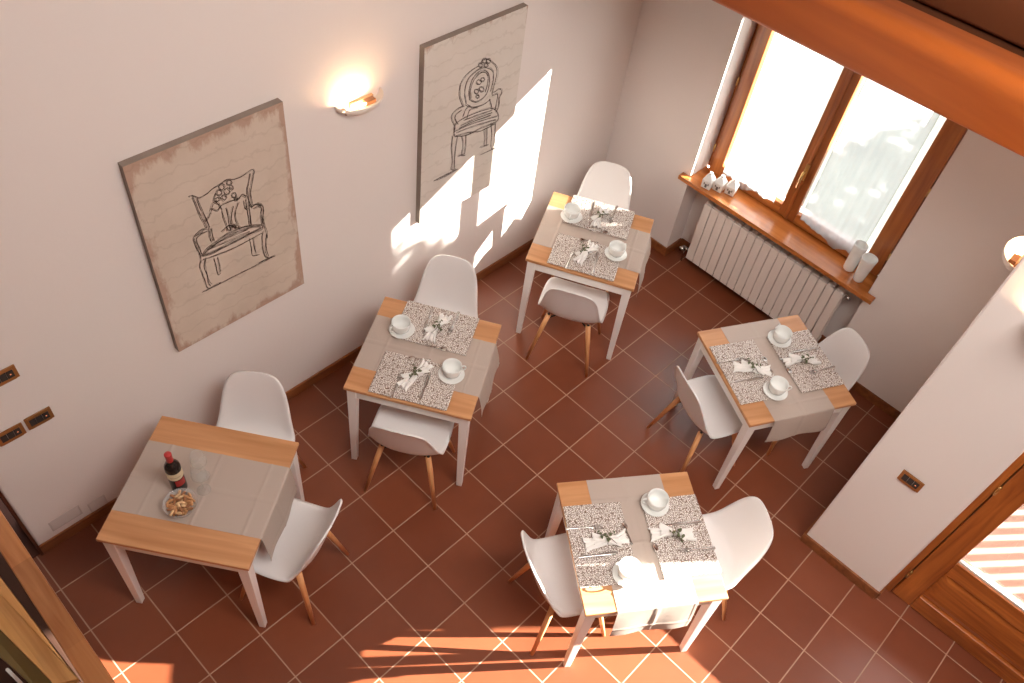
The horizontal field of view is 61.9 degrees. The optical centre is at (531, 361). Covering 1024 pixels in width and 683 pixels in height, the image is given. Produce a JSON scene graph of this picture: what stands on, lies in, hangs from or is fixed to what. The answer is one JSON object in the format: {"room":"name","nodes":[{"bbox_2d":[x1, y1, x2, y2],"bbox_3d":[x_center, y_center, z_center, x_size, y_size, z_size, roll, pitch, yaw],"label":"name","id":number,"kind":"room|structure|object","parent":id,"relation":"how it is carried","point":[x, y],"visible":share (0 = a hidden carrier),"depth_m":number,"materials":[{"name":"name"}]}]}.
{"room":"restaurant","nodes":[
{"label":"restaurant","id":0,"kind":"room"},
{"bbox_2d":[0,0,642,545],"bbox_3d":[-0.697,-2.013,4.062,0.250,5.400,5.170,40,56,22],"label":"wall","id":1,"kind":"structure","parent":0,"point":[87,87],"depth_m":4.26,"materials":[{"name":"white paint"}]},
{"bbox_2d":[0,364,19,386],"bbox_3d":[-2.368,0.071,3.818,0.013,0.083,0.125,40,56,22],"label":"switch plate","id":2,"kind":"object","parent":1,"relation":"attached to","point":[10,371],"visible":1,"depth_m":3.83,"materials":[{"name":"brown wood"}]},
{"bbox_2d":[0,422,26,446],"bbox_3d":[-2.476,0.348,4.051,0.013,0.083,0.125,40,56,22],"label":"switch plate","id":3,"kind":"object","parent":1,"relation":"attached to","point":[16,431],"visible":1,"depth_m":4.05,"materials":[{"name":"brown wood"}]},
{"bbox_2d":[0,499,39,557],"bbox_3d":[-3.560,0.780,4.826,1.600,0.012,0.774,40,56,22],"label":"trim","id":4,"kind":"structure","parent":1,"relation":"attached to","point":[23,537],"depth_m":4.78,"materials":[{"name":"brown"}]},
{"bbox_2d":[0,491,43,554],"bbox_3d":[-2.481,-0.708,2.708,0.278,5.400,0.014,40,56,22],"label":"trim","id":5,"kind":"structure","parent":1,"relation":"attached to","point":[2,497],"depth_m":4.48,"materials":[{"name":"brown"}]},
{"bbox_2d":[23,406,54,429],"bbox_3d":[-2.380,0.275,4.120,0.013,0.083,0.125,40,56,22],"label":"switch plate","id":6,"kind":"object","parent":1,"relation":"attached to","point":[33,421],"visible":1,"depth_m":4.11,"materials":[{"name":"brown wood"}]},
{"bbox_2d":[48,505,82,530],"bbox_3d":[-2.571,0.865,4.703,0.006,0.090,0.170,40,56,22],"label":"air vent","id":7,"kind":"object","parent":1,"relation":"in","point":[76,511],"visible":1,"depth_m":4.70,"materials":[{"name":"beige paint"}]},
{"bbox_2d":[87,495,107,512],"bbox_3d":[-2.457,0.805,4.826,0.006,0.090,0.100,40,56,22],"label":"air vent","id":8,"kind":"object","parent":1,"relation":"in","point":[101,501],"visible":1,"depth_m":4.82,"materials":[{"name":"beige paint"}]},
{"bbox_2d":[117,98,303,351],"bbox_3d":[-1.528,-0.644,4.253,0.040,1.215,0.798,40,56,22],"label":"picture","id":9,"kind":"object","parent":1,"relation":"attached to","point":[213,205],"visible":1,"depth_m":4.14,"materials":[{"name":"brown"}]},
{"bbox_2d":[39,238,533,553],"bbox_3d":[-1.087,-0.144,5.934,0.014,0.078,4.706,40,56,22],"label":"baseboard","id":10,"kind":"structure","parent":1,"relation":"attached to","point":[104,510],"depth_m":5.61,"materials":[{"name":"brown wood"}]},
{"bbox_2d":[334,88,383,115],"bbox_3d":[-0.863,-1.306,4.388,0.106,0.072,0.296,40,56,22],"label":"wall lamp","id":11,"kind":"object","parent":1,"relation":"attached to","point":[368,102],"visible":1,"depth_m":4.38,"materials":[{"name":"white paint"}]},
{"bbox_2d":[342,96,375,115],"bbox_3d":[-0.886,-1.314,4.375,0.035,0.023,0.198,40,56,22],"label":"bulb","id":12,"kind":"object","parent":11,"relation":"attached to","point":[365,100],"depth_m":4.38,"materials":[{"name":"beige"}]},
{"bbox_2d":[416,2,527,223],"bbox_3d":[-0.381,-1.464,5.151,0.040,1.228,0.786,40,56,22],"label":"picture","id":13,"kind":"object","parent":1,"relation":"attached to","point":[469,74],"visible":1,"depth_m":5.05,"materials":[{"name":"brown"}]},
{"bbox_2d":[33,246,1023,682],"bbox_3d":[1.047,3.023,3.807,11.600,0.120,9.800,40,56,22],"label":"floor","id":14,"kind":"structure","parent":0,"point":[421,593],"depth_m":5.09,"materials":[{"name":"tile"}]},
{"bbox_2d":[0,510,114,682],"bbox_3d":[-2.027,1.706,3.667,2.650,1.000,0.743,40,56,22],"label":"door frame","id":15,"kind":"structure","parent":14,"relation":"on","point":[41,642],"depth_m":3.55,"materials":[{"name":"brown wood"}]},
{"bbox_2d":[96,416,304,627],"bbox_3d":[-1.698,0.871,4.567,0.740,0.750,0.740,11,50,0],"label":"dining table","id":16,"kind":"object","parent":14,"relation":"on","point":[120,532],"visible":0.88,"depth_m":4.14,"materials":[{"name":"brown wood"}]},
{"bbox_2d":[111,440,296,561],"bbox_3d":[-1.647,0.709,4.364,0.774,0.238,0.418,11,50,0],"label":"table runner","id":17,"kind":"object","parent":16,"relation":"on","point":[235,495],"visible":0.95,"depth_m":4.28,"materials":[{"name":"beige fabric"}]},
{"bbox_2d":[164,451,187,492],"bbox_3d":[-1.740,0.532,4.143,0.077,0.302,0.077,39,55,21],"label":"wine bottle","id":18,"kind":"object","parent":17,"relation":"on","point":[173,470],"visible":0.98,"depth_m":4.12,"materials":[{"name":"black glass"}]},
{"bbox_2d":[216,371,306,467],"bbox_3d":[-1.584,0.508,4.832,0.465,0.827,0.512,7,50,-4],"label":"shell chair","id":19,"kind":"object","parent":14,"relation":"on","point":[253,402],"visible":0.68,"depth_m":4.79,"materials":[{"name":"white plastic"}]},
{"bbox_2d":[239,498,348,624],"bbox_3d":[-1.259,0.962,4.512,0.512,0.827,0.465,17,50,5],"label":"shell chair","id":20,"kind":"object","parent":14,"relation":"on","point":[308,525],"visible":0.75,"depth_m":4.48,"materials":[{"name":"white plastic"}]},
{"bbox_2d":[364,404,454,509],"bbox_3d":[-0.719,0.449,5.019,0.465,0.827,0.512,14,50,2],"label":"shell chair","id":21,"kind":"object","parent":14,"relation":"on","point":[396,429],"visible":0.82,"depth_m":5.02,"materials":[{"name":"white plastic"}]},
{"bbox_2d":[343,297,501,485],"bbox_3d":[-0.668,0.196,5.285,0.740,0.750,0.740,14,50,2],"label":"dining table","id":22,"kind":"object","parent":14,"relation":"on","point":[460,410],"visible":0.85,"depth_m":4.85,"materials":[{"name":"brown wood"}]},
{"bbox_2d":[353,315,498,416],"bbox_3d":[-0.611,0.026,5.069,0.784,0.208,0.418,14,50,2],"label":"table runner","id":23,"kind":"object","parent":22,"relation":"on","point":[481,360],"visible":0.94,"depth_m":5.00,"materials":[{"name":"beige fabric"}]},
{"bbox_2d":[368,351,455,410],"bbox_3d":[-0.663,0.106,4.858,0.455,0.004,0.310,14,50,2],"label":"placemat","id":24,"kind":"object","parent":23,"relation":"on","point":[437,394],"visible":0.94,"depth_m":4.84,"materials":[{"name":"fabric"}]},
{"bbox_2d":[390,371,402,397],"bbox_3d":[-0.766,0.130,4.816,0.025,0.007,0.197,13,50,2],"label":"fork","id":25,"kind":"object","parent":24,"relation":"on","point":[400,377],"visible":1,"depth_m":4.81,"materials":[{"name":"silver metal"}]},
{"bbox_2d":[395,358,433,391],"bbox_3d":[-0.664,0.074,4.856,0.110,0.040,0.252,34,54,18],"label":"napkin","id":26,"kind":"object","parent":24,"relation":"on","point":[406,382],"visible":1,"depth_m":4.83,"materials":[{"name":"white fabric"}]},
{"bbox_2d":[409,363,423,378],"bbox_3d":[-0.656,0.058,4.836,0.067,0.023,0.112,12,50,1],"label":"leafy sprig","id":27,"kind":"object","parent":26,"relation":"on","point":[414,367],"visible":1,"depth_m":4.83,"materials":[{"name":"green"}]},
{"bbox_2d":[419,372,430,400],"bbox_3d":[-0.607,0.140,4.834,0.020,0.003,0.213,14,50,2],"label":"table knife","id":28,"kind":"object","parent":24,"relation":"on","point":[429,373],"visible":1,"depth_m":4.84,"materials":[{"name":"silver metal"}]},
{"bbox_2d":[438,366,464,383],"bbox_3d":[-0.464,0.075,4.901,0.153,0.017,0.153,14,50,2],"label":"saucer","id":29,"kind":"object","parent":24,"relation":"on","point":[441,375],"visible":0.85,"depth_m":4.88,"materials":[{"name":"white ceramic"}]},
{"bbox_2d":[442,358,466,378],"bbox_3d":[-0.456,0.047,4.876,0.114,0.080,0.121,33,54,18],"label":"coffee cup","id":30,"kind":"object","parent":29,"relation":"on","point":[451,367],"visible":1,"depth_m":4.88,"materials":[{"name":"white ceramic"}]},
{"bbox_2d":[391,300,478,355],"bbox_3d":[-0.576,-0.205,5.127,0.455,0.004,0.310,15,50,3],"label":"placemat","id":31,"kind":"object","parent":23,"relation":"on","point":[464,327],"visible":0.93,"depth_m":5.13,"materials":[{"name":"fabric"}]},
{"bbox_2d":[389,323,414,338],"bbox_3d":[-0.773,-0.188,5.067,0.153,0.017,0.153,14,50,2],"label":"saucer","id":32,"kind":"object","parent":31,"relation":"on","point":[410,332],"visible":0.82,"depth_m":5.05,"materials":[{"name":"white ceramic"}]},
{"bbox_2d":[389,314,410,333],"bbox_3d":[-0.776,-0.210,5.036,0.121,0.080,0.114,7,50,-3],"label":"coffee cup","id":33,"kind":"object","parent":32,"relation":"on","point":[401,323],"visible":1,"depth_m":5.04,"materials":[{"name":"white ceramic"}]},
{"bbox_2d":[422,309,432,333],"bbox_3d":[-0.629,-0.243,5.144,0.020,0.003,0.213,14,50,2],"label":"table knife","id":34,"kind":"object","parent":31,"relation":"on","point":[431,311],"visible":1,"depth_m":5.14,"materials":[{"name":"silver metal"}]},
{"bbox_2d":[422,313,452,343],"bbox_3d":[-0.571,-0.209,5.103,0.110,0.040,0.252,24,51,11],"label":"napkin","id":35,"kind":"object","parent":31,"relation":"on","point":[431,331],"visible":0.98,"depth_m":5.07,"materials":[{"name":"white fabric"}]},
{"bbox_2d":[447,311,459,334],"bbox_3d":[-0.473,-0.235,5.162,0.025,0.007,0.197,16,50,4],"label":"fork","id":36,"kind":"object","parent":31,"relation":"on","point":[458,312],"visible":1,"depth_m":5.16,"materials":[{"name":"silver metal"}]},
{"bbox_2d":[414,255,477,317],"bbox_3d":[-0.598,-0.224,5.590,0.465,0.827,0.512,14,50,2],"label":"shell chair","id":37,"kind":"object","parent":14,"relation":"on","point":[448,282],"visible":0.57,"depth_m":5.54,"materials":[{"name":"white"}]},
{"bbox_2d":[508,530,605,655],"bbox_3d":[0.159,1.161,4.575,0.512,0.827,0.465,-9,53,-16],"label":"shell chair","id":38,"kind":"object","parent":14,"relation":"on","point":[549,559],"visible":0.73,"depth_m":4.55,"materials":[{"name":"white plastic"}]},
{"bbox_2d":[525,277,608,376],"bbox_3d":[0.272,-0.352,5.834,0.465,0.827,0.512,17,50,5],"label":"shell chair","id":39,"kind":"object","parent":14,"relation":"on","point":[563,298],"visible":1,"depth_m":5.71,"materials":[{"name":"white"}]},
{"bbox_2d":[516,192,653,359],"bbox_3d":[0.364,-0.604,6.105,0.740,0.750,0.740,17,50,5],"label":"dining table","id":40,"kind":"object","parent":14,"relation":"on","point":[537,257],"visible":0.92,"depth_m":5.67,"materials":[{"name":"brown wood"}]},
{"bbox_2d":[533,205,650,293],"bbox_3d":[0.419,-0.767,5.897,0.781,0.228,0.418,17,50,5],"label":"table runner","id":41,"kind":"object","parent":40,"relation":"on","point":[638,247],"visible":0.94,"depth_m":5.83,"materials":[{"name":"beige fabric"}]},
{"bbox_2d":[547,233,619,281],"bbox_3d":[0.357,-0.698,5.680,0.455,0.004,0.310,16,50,5],"label":"placemat","id":42,"kind":"object","parent":41,"relation":"on","point":[605,268],"visible":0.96,"depth_m":5.66,"materials":[{"name":"fabric"}]},
{"bbox_2d":[571,240,598,266],"bbox_3d":[0.361,-0.726,5.675,0.110,0.040,0.252,32,53,16],"label":"napkin","id":43,"kind":"object","parent":42,"relation":"on","point":[580,258],"visible":0.98,"depth_m":5.65,"materials":[{"name":"white fabric"}]},
{"bbox_2d":[592,252,598,272],"bbox_3d":[0.420,-0.659,5.652,0.020,0.003,0.213,14,50,2],"label":"table knife","id":44,"kind":"object","parent":42,"relation":"on","point":[597,253],"visible":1,"depth_m":5.66,"materials":[{"name":"silver metal"}]},
{"bbox_2d":[604,246,626,260],"bbox_3d":[0.559,-0.719,5.715,0.153,0.017,0.153,17,50,5],"label":"saucer","id":45,"kind":"object","parent":42,"relation":"on","point":[606,251],"visible":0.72,"depth_m":5.70,"materials":[{"name":"white ceramic"}]},
{"bbox_2d":[609,240,626,257],"bbox_3d":[0.566,-0.745,5.688,0.114,0.080,0.121,15,50,3],"label":"coffee cup","id":46,"kind":"object","parent":45,"relation":"on","point":[617,248],"visible":1,"depth_m":5.69,"materials":[{"name":"white ceramic"}]},
{"bbox_2d":[563,195,634,239],"bbox_3d":[0.472,-1.009,5.953,0.455,0.004,0.310,17,50,5],"label":"placemat","id":47,"kind":"object","parent":41,"relation":"on","point":[619,227],"visible":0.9,"depth_m":5.95,"materials":[{"name":"fabric"}]},
{"bbox_2d":[561,210,581,222],"bbox_3d":[0.272,-1.002,5.901,0.153,0.017,0.153,17,50,5],"label":"saucer","id":48,"kind":"object","parent":47,"relation":"on","point":[579,218],"visible":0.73,"depth_m":5.88,"materials":[{"name":"white ceramic"}]},
{"bbox_2d":[564,203,580,219],"bbox_3d":[0.273,-1.025,5.871,0.118,0.080,0.118,-21,57,-24],"label":"coffee cup","id":49,"kind":"object","parent":48,"relation":"on","point":[571,210],"visible":1,"depth_m":5.87,"materials":[{"name":"white ceramic"}]},
{"bbox_2d":[589,205,610,227],"bbox_3d":[0.473,-1.013,5.928,0.110,0.040,0.252,22,51,9],"label":"napkin","id":50,"kind":"object","parent":47,"relation":"on","point":[596,221],"visible":0.99,"depth_m":5.90,"materials":[{"name":"white fabric"}]},
{"bbox_2d":[551,161,631,292],"bbox_3d":[0.480,-1.014,6.409,0.465,0.827,0.512,17,50,5],"label":"shell chair","id":51,"kind":"object","parent":14,"relation":"on","point":[605,182],"visible":0.51,"depth_m":6.34,"materials":[{"name":"white"}]},
{"bbox_2d":[545,472,727,666],"bbox_3d":[0.511,1.150,4.691,0.740,0.750,0.740,-3,52,-12],"label":"dining table","id":52,"kind":"object","parent":14,"relation":"on","point":[710,590],"visible":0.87,"depth_m":4.43,"materials":[{"name":"brown wood"}]},
{"bbox_2d":[586,474,697,635],"bbox_3d":[0.545,1.000,4.481,0.418,0.248,0.770,-3,52,-12],"label":"table runner","id":53,"kind":"object","parent":52,"relation":"on","point":[656,602],"visible":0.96,"depth_m":4.29,"materials":[{"name":"beige fabric"}]},
{"bbox_2d":[563,502,633,587],"bbox_3d":[0.349,0.927,4.346,0.310,0.004,0.455,-3,51,-11],"label":"placemat","id":54,"kind":"object","parent":53,"relation":"on","point":[596,571],"visible":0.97,"depth_m":4.35,"materials":[{"name":"grey fabric"}]},
{"bbox_2d":[565,525,602,529],"bbox_3d":[0.269,0.855,4.386,0.197,0.007,0.025,-1,51,-10],"label":"fork","id":55,"kind":"object","parent":54,"relation":"on","point":[592,526],"visible":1,"depth_m":4.38,"materials":[{"name":"silver metal"}]},
{"bbox_2d":[578,552,617,558],"bbox_3d":[0.333,0.975,4.299,0.213,0.003,0.020,-4,52,-12],"label":"table knife","id":56,"kind":"object","parent":54,"relation":"on","point":[604,553],"visible":1,"depth_m":4.30,"materials":[{"name":"silver metal"}]},
{"bbox_2d":[583,528,629,552],"bbox_3d":[0.379,0.910,4.336,0.252,0.040,0.110,-7,52,-14],"label":"napkin","id":57,"kind":"object","parent":54,"relation":"on","point":[596,542],"visible":1,"depth_m":4.33,"materials":[{"name":"white fabric"}]},
{"bbox_2d":[595,530,615,542],"bbox_3d":[0.375,0.888,4.320,0.112,0.023,0.067,3,51,-6],"label":"leafy sprig","id":58,"kind":"object","parent":57,"relation":"on","point":[600,533],"visible":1,"depth_m":4.32,"materials":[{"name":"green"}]},
{"bbox_2d":[612,560,641,587],"bbox_3d":[0.472,1.059,4.243,0.153,0.017,0.153,-3,52,-12],"label":"saucer","id":59,"kind":"object","parent":54,"relation":"on","point":[627,584],"visible":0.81,"depth_m":4.22,"materials":[{"name":"white ceramic"}]},
{"bbox_2d":[618,556,641,584],"bbox_3d":[0.481,1.035,4.215,0.121,0.080,0.114,31,53,16],"label":"coffee cup","id":60,"kind":"object","parent":59,"relation":"on","point":[629,568],"visible":1,"depth_m":4.23,"materials":[{"name":"white ceramic"}]},
{"bbox_2d":[621,522,632,544],"bbox_3d":[0.492,0.886,4.396,0.030,0.008,0.132,-9,53,-16],"label":"teaspoon","id":61,"kind":"object","parent":54,"relation":"on","point":[624,525],"visible":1,"depth_m":4.41,"materials":[{"name":"silver metal"}]},
{"bbox_2d":[640,494,721,579],"bbox_3d":[0.770,0.903,4.433,0.310,0.004,0.455,-4,52,-12],"label":"placemat","id":62,"kind":"object","parent":53,"relation":"on","point":[673,563],"visible":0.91,"depth_m":4.39,"materials":[{"name":"fabric"}]},
{"bbox_2d":[641,492,668,516],"bbox_3d":[0.650,0.758,4.518,0.153,0.017,0.153,-3,52,-12],"label":"saucer","id":63,"kind":"object","parent":62,"relation":"on","point":[645,507],"visible":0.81,"depth_m":4.50,"materials":[{"name":"white ceramic"}]},
{"bbox_2d":[642,488,668,510],"bbox_3d":[0.655,0.735,4.489,0.121,0.080,0.114,33,54,18],"label":"coffee cup","id":64,"kind":"object","parent":63,"relation":"on","point":[657,499],"visible":1,"depth_m":4.50,"materials":[{"name":"white ceramic"}]},
{"bbox_2d":[648,522,696,541],"bbox_3d":[0.727,0.885,4.412,0.252,0.040,0.110,3,51,-7],"label":"napkin","id":65,"kind":"object","parent":62,"relation":"on","point":[662,531],"visible":1,"depth_m":4.41,"materials":[{"name":"white fabric"}]},
{"bbox_2d":[669,525,684,544],"bbox_3d":[0.757,0.886,4.383,0.112,0.023,0.067,38,55,21],"label":"leafy sprig","id":66,"kind":"object","parent":65,"relation":"on","point":[680,529],"visible":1,"depth_m":4.38,"materials":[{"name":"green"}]},
{"bbox_2d":[665,520,700,526],"bbox_3d":[0.787,0.850,4.474,0.213,0.003,0.020,-5,52,-13],"label":"table knife","id":67,"kind":"object","parent":62,"relation":"on","point":[695,521],"visible":1,"depth_m":4.47,"materials":[{"name":"silver metal"}]},
{"bbox_2d":[678,546,714,552],"bbox_3d":[0.850,0.965,4.389,0.197,0.007,0.025,-2,51,-11],"label":"fork","id":68,"kind":"object","parent":62,"relation":"on","point":[712,547],"visible":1,"depth_m":4.38,"materials":[{"name":"silver metal"}]},
{"bbox_2d":[646,366,742,471],"bbox_3d":[1.088,0.315,5.417,0.512,0.827,0.465,-13,54,-19],"label":"shell chair","id":69,"kind":"object","parent":14,"relation":"on","point":[703,398],"visible":0.87,"depth_m":5.36,"materials":[{"name":"white"}]},
{"bbox_2d":[653,496,773,629],"bbox_3d":[0.953,1.085,4.764,0.512,0.827,0.465,-3,52,-12],"label":"shell chair","id":70,"kind":"object","parent":14,"relation":"on","point":[741,533],"visible":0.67,"depth_m":4.66,"materials":[{"name":"white plastic"}]},
{"bbox_2d":[672,315,855,488],"bbox_3d":[1.462,0.268,5.565,0.740,0.750,0.740,-10,53,-16],"label":"dining table","id":71,"kind":"object","parent":14,"relation":"on","point":[753,416],"visible":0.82,"depth_m":5.27,"materials":[{"name":"brown wood"}]},
{"bbox_2d":[721,318,834,441],"bbox_3d":[1.501,0.104,5.341,0.418,0.208,0.768,-10,53,-16],"label":"table runner","id":72,"kind":"object","parent":71,"relation":"on","point":[807,412],"visible":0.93,"depth_m":5.16,"materials":[{"name":"beige fabric"}]},
{"bbox_2d":[710,340,773,404],"bbox_3d":[1.315,0.059,5.212,0.310,0.004,0.455,-9,53,-16],"label":"placemat","id":73,"kind":"object","parent":72,"relation":"on","point":[746,392],"visible":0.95,"depth_m":5.20,"materials":[{"name":"fabric"}]},
{"bbox_2d":[716,357,745,363],"bbox_3d":[1.224,-0.006,5.245,0.197,0.007,0.025,-8,53,-15],"label":"fork","id":74,"kind":"object","parent":73,"relation":"on","point":[741,358],"visible":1,"depth_m":5.24,"materials":[{"name":"silver metal"}]},
{"bbox_2d":[732,377,763,382],"bbox_3d":[1.308,0.110,5.164,0.213,0.003,0.020,-7,52,-15],"label":"table knife","id":75,"kind":"object","parent":73,"relation":"on","point":[753,378],"visible":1,"depth_m":5.16,"materials":[{"name":"silver metal"}]},
{"bbox_2d":[732,359,771,376],"bbox_3d":[1.344,0.042,5.202,0.252,0.040,0.110,8,50,-3],"label":"napkin","id":76,"kind":"object","parent":73,"relation":"on","point":[744,367],"visible":1,"depth_m":5.20,"materials":[{"name":"white fabric"}]},
{"bbox_2d":[746,358,760,371],"bbox_3d":[1.339,0.020,5.186,0.112,0.023,0.067,29,52,14],"label":"leafy sprig","id":77,"kind":"object","parent":76,"relation":"on","point":[749,362],"visible":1,"depth_m":5.19,"materials":[{"name":"green"}]},
{"bbox_2d":[763,380,787,400],"bbox_3d":[1.460,0.178,5.123,0.153,0.017,0.153,-10,53,-16],"label":"saucer","id":78,"kind":"object","parent":73,"relation":"on","point":[767,392],"visible":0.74,"depth_m":5.11,"materials":[{"name":"white ceramic"}]},
{"bbox_2d":[769,376,791,395],"bbox_3d":[1.470,0.155,5.094,0.114,0.080,0.121,-30,61,-29],"label":"coffee cup","id":79,"kind":"object","parent":78,"relation":"on","point":[778,385],"visible":1,"depth_m":5.10,"materials":[{"name":"white ceramic"}]},
{"bbox_2d":[767,329,844,392],"bbox_3d":[1.707,-0.008,5.329,0.310,0.004,0.455,-10,53,-17],"label":"placemat","id":80,"kind":"object","parent":72,"relation":"on","point":[806,381],"visible":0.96,"depth_m":5.30,"materials":[{"name":"fabric"}]},
{"bbox_2d":[768,329,790,347],"bbox_3d":[1.565,-0.141,5.401,0.153,0.017,0.153,-10,53,-16],"label":"saucer","id":81,"kind":"object","parent":80,"relation":"on","point":[770,334],"visible":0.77,"depth_m":5.38,"materials":[{"name":"white ceramic"}]},
{"bbox_2d":[773,324,792,343],"bbox_3d":[1.574,-0.164,5.373,0.114,0.080,0.121,31,53,16],"label":"coffee cup","id":82,"kind":"object","parent":81,"relation":"on","point":[782,334],"visible":1,"depth_m":5.37,"materials":[{"name":"white ceramic"}]},
{"bbox_2d":[780,352,820,368],"bbox_3d":[1.669,-0.013,5.299,0.252,0.040,0.110,-4,52,-12],"label":"napkin","id":83,"kind":"object","parent":80,"relation":"on","point":[794,358],"visible":0.98,"depth_m":5.29,"materials":[{"name":"white fabric"}]},
{"bbox_2d":[790,347,818,352],"bbox_3d":[1.713,-0.070,5.375,0.213,0.003,0.020,-9,53,-16],"label":"table knife","id":84,"kind":"object","parent":80,"relation":"on","point":[795,351],"visible":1,"depth_m":5.37,"materials":[{"name":"silver metal"}]},
{"bbox_2d":[808,365,834,373],"bbox_3d":[1.799,0.050,5.290,0.197,0.007,0.025,-12,54,-18],"label":"fork","id":85,"kind":"object","parent":80,"relation":"on","point":[833,366],"visible":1,"depth_m":5.29,"materials":[{"name":"silver metal"}]},
{"bbox_2d":[766,328,869,454],"bbox_3d":[1.812,0.160,5.659,0.512,0.827,0.465,-10,53,-16],"label":"shell chair","id":86,"kind":"object","parent":14,"relation":"on","point":[845,348],"visible":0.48,"depth_m":5.51,"materials":[{"name":"white"}]},
{"bbox_2d":[606,0,1023,412],"bbox_3d":[2.076,-2.249,4.697,2.960,5.400,0.450,40,56,22],"label":"wall","id":87,"kind":"structure","parent":0,"point":[686,60],"depth_m":5.70,"materials":[{"name":"white paint"}]},
{"bbox_2d":[679,200,850,341],"bbox_3d":[1.733,-0.676,6.435,1.349,0.668,0.192,40,56,22],"label":"radiator","id":88,"kind":"object","parent":87,"relation":"attached to","point":[743,259],"visible":0.78,"depth_m":6.30,"materials":[{"name":"white metal"}]},
{"bbox_2d":[651,237,900,419],"bbox_3d":[1.660,-0.509,6.670,2.960,0.080,0.214,40,56,22],"label":"baseboard","id":89,"kind":"structure","parent":87,"relation":"attached to","point":[857,387],"depth_m":6.20,"materials":[{"name":"brown wood"}]},
{"bbox_2d":[678,166,877,304],"bbox_3d":[1.762,-0.943,6.074,1.655,0.034,0.258,40,56,22],"label":"window sill","id":90,"kind":"structure","parent":87,"relation":"attached to","point":[814,252],"depth_m":6.02,"materials":[{"name":"brown wood"}]},
{"bbox_2d":[701,171,715,189],"bbox_3d":[1.291,-1.325,6.208,0.078,0.126,0.078,32,53,17],"label":"lantern","id":91,"kind":"object","parent":90,"relation":"on","point":[708,180],"visible":1,"depth_m":6.19,"materials":[{"name":"white ceramic"}]},
{"bbox_2d":[712,174,727,192],"bbox_3d":[1.373,-1.304,6.203,0.078,0.126,0.078,35,54,19],"label":"lantern","id":92,"kind":"object","parent":90,"relation":"on","point":[720,183],"visible":1,"depth_m":6.18,"materials":[{"name":"white ceramic"}]},
{"bbox_2d":[724,178,738,196],"bbox_3d":[1.458,-1.276,6.194,0.078,0.126,0.078,30,53,15],"label":"lantern","id":93,"kind":"object","parent":90,"relation":"on","point":[731,188],"visible":1,"depth_m":6.17,"materials":[{"name":"white ceramic"}]},
{"bbox_2d":[843,240,868,271],"bbox_3d":[2.192,-0.711,5.786,0.096,0.221,0.096,40,56,22],"label":"vase","id":94,"kind":"object","parent":90,"relation":"on","point":[860,247],"visible":0.98,"depth_m":5.75,"materials":[{"name":"white ceramic"}]},
{"bbox_2d":[853,253,877,282],"bbox_3d":[2.232,-0.623,5.733,0.108,0.201,0.108,40,56,22],"label":"vase","id":95,"kind":"object","parent":90,"relation":"on","point":[868,261],"visible":1,"depth_m":5.70,"materials":[{"name":"white ceramic"}]},
{"bbox_2d":[708,23,967,275],"bbox_3d":[1.933,-1.460,5.574,1.528,1.495,0.165,40,56,22],"label":"window","id":96,"kind":"structure","parent":87,"relation":"in","point":[950,135],"depth_m":5.61,"materials":[{"name":"brown wood"}]},
{"bbox_2d":[723,32,835,202],"bbox_3d":[1.647,-1.670,5.687,0.487,1.394,0.026,40,56,22],"label":"curtain","id":97,"kind":"object","parent":96,"relation":"hanging from","point":[792,80],"visible":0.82,"depth_m":5.72,"materials":[{"name":"fabric"}]},
{"bbox_2d":[800,78,939,252],"bbox_3d":[2.138,-1.263,5.432,0.520,1.394,0.025,40,56,22],"label":"curtain","id":98,"kind":"object","parent":96,"relation":"hanging from","point":[884,132],"visible":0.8,"depth_m":5.44,"materials":[{"name":"fabric"}]},
{"bbox_2d":[807,256,1023,591],"bbox_3d":[4.643,0.609,2.755,5.540,5.412,1.816,40,56,22],"label":"wall","id":99,"kind":"structure","parent":0,"point":[963,428],"depth_m":4.27,"materials":[{"name":"white paint"}]},
{"bbox_2d":[799,494,888,598],"bbox_3d":[2.360,0.921,5.611,0.555,0.078,1.366,40,56,22],"label":"baseboard","id":100,"kind":"structure","parent":99,"relation":"attached to","point":[806,539],"depth_m":5.25,"materials":[{"name":"brown wood"}]},
{"bbox_2d":[712,0,1023,156],"bbox_3d":[3.076,-0.058,2.661,8.500,0.547,0.242,40,56,22],"label":"beam","id":101,"kind":"structure","parent":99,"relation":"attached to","point":[975,83],"depth_m":3.40,"materials":[{"name":"brown wood"}]},
{"bbox_2d":[897,469,924,492],"bbox_3d":[2.003,0.634,4.511,0.125,0.083,0.013,40,56,22],"label":"switch plate","id":102,"kind":"object","parent":99,"relation":"attached to","point":[913,483],"visible":1,"depth_m":4.50,"materials":[{"name":"brown wood"}]},
{"bbox_2d":[885,452,1023,682],"bbox_3d":[2.736,1.030,4.199,1.190,2.200,0.178,40,56,22],"label":"door","id":103,"kind":"structure","parent":99,"relation":"in","point":[986,620],"depth_m":4.79,"materials":[{"name":"brown wood"}]},
{"bbox_2d":[1002,236,1023,271],"bbox_3d":[2.236,-0.499,3.960,0.106,0.072,0.296,40,56,22],"label":"wall lamp","id":104,"kind":"object","parent":99,"relation":"attached to","point":[1013,251],"visible":0.8,"depth_m":3.97,"materials":[{"name":"glass"}]},
{"bbox_2d":[898,0,1023,56],"bbox_3d":[3.548,-0.399,3.024,8.500,0.300,1.130,40,56,22],"label":"ceiling","id":105,"kind":"structure","parent":0,"point":[918,5],"depth_m":3.68,"materials":[{"name":"wood"}]},
{"bbox_2d":[916,0,1023,48],"bbox_3d":[3.450,-0.398,2.838,8.500,0.500,0.260,40,56,22],"label":"trim","id":106,"kind":"structure","parent":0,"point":[1003,19],"depth_m":3.59,"materials":[{"name":"brown"}]},
{"label":"outside","id":107,"kind":"structure","parent":0,"visible":0},
{"bbox_2d":[727,32,946,248],"bbox_3d":[17.956,-8.108,16.409,70.000,0.120,39.550,40,56,22],"label":"ground","id":108,"kind":"structure","parent":107,"point":[837,70],"depth_m":9.28,"materials":[{"name":"white"}]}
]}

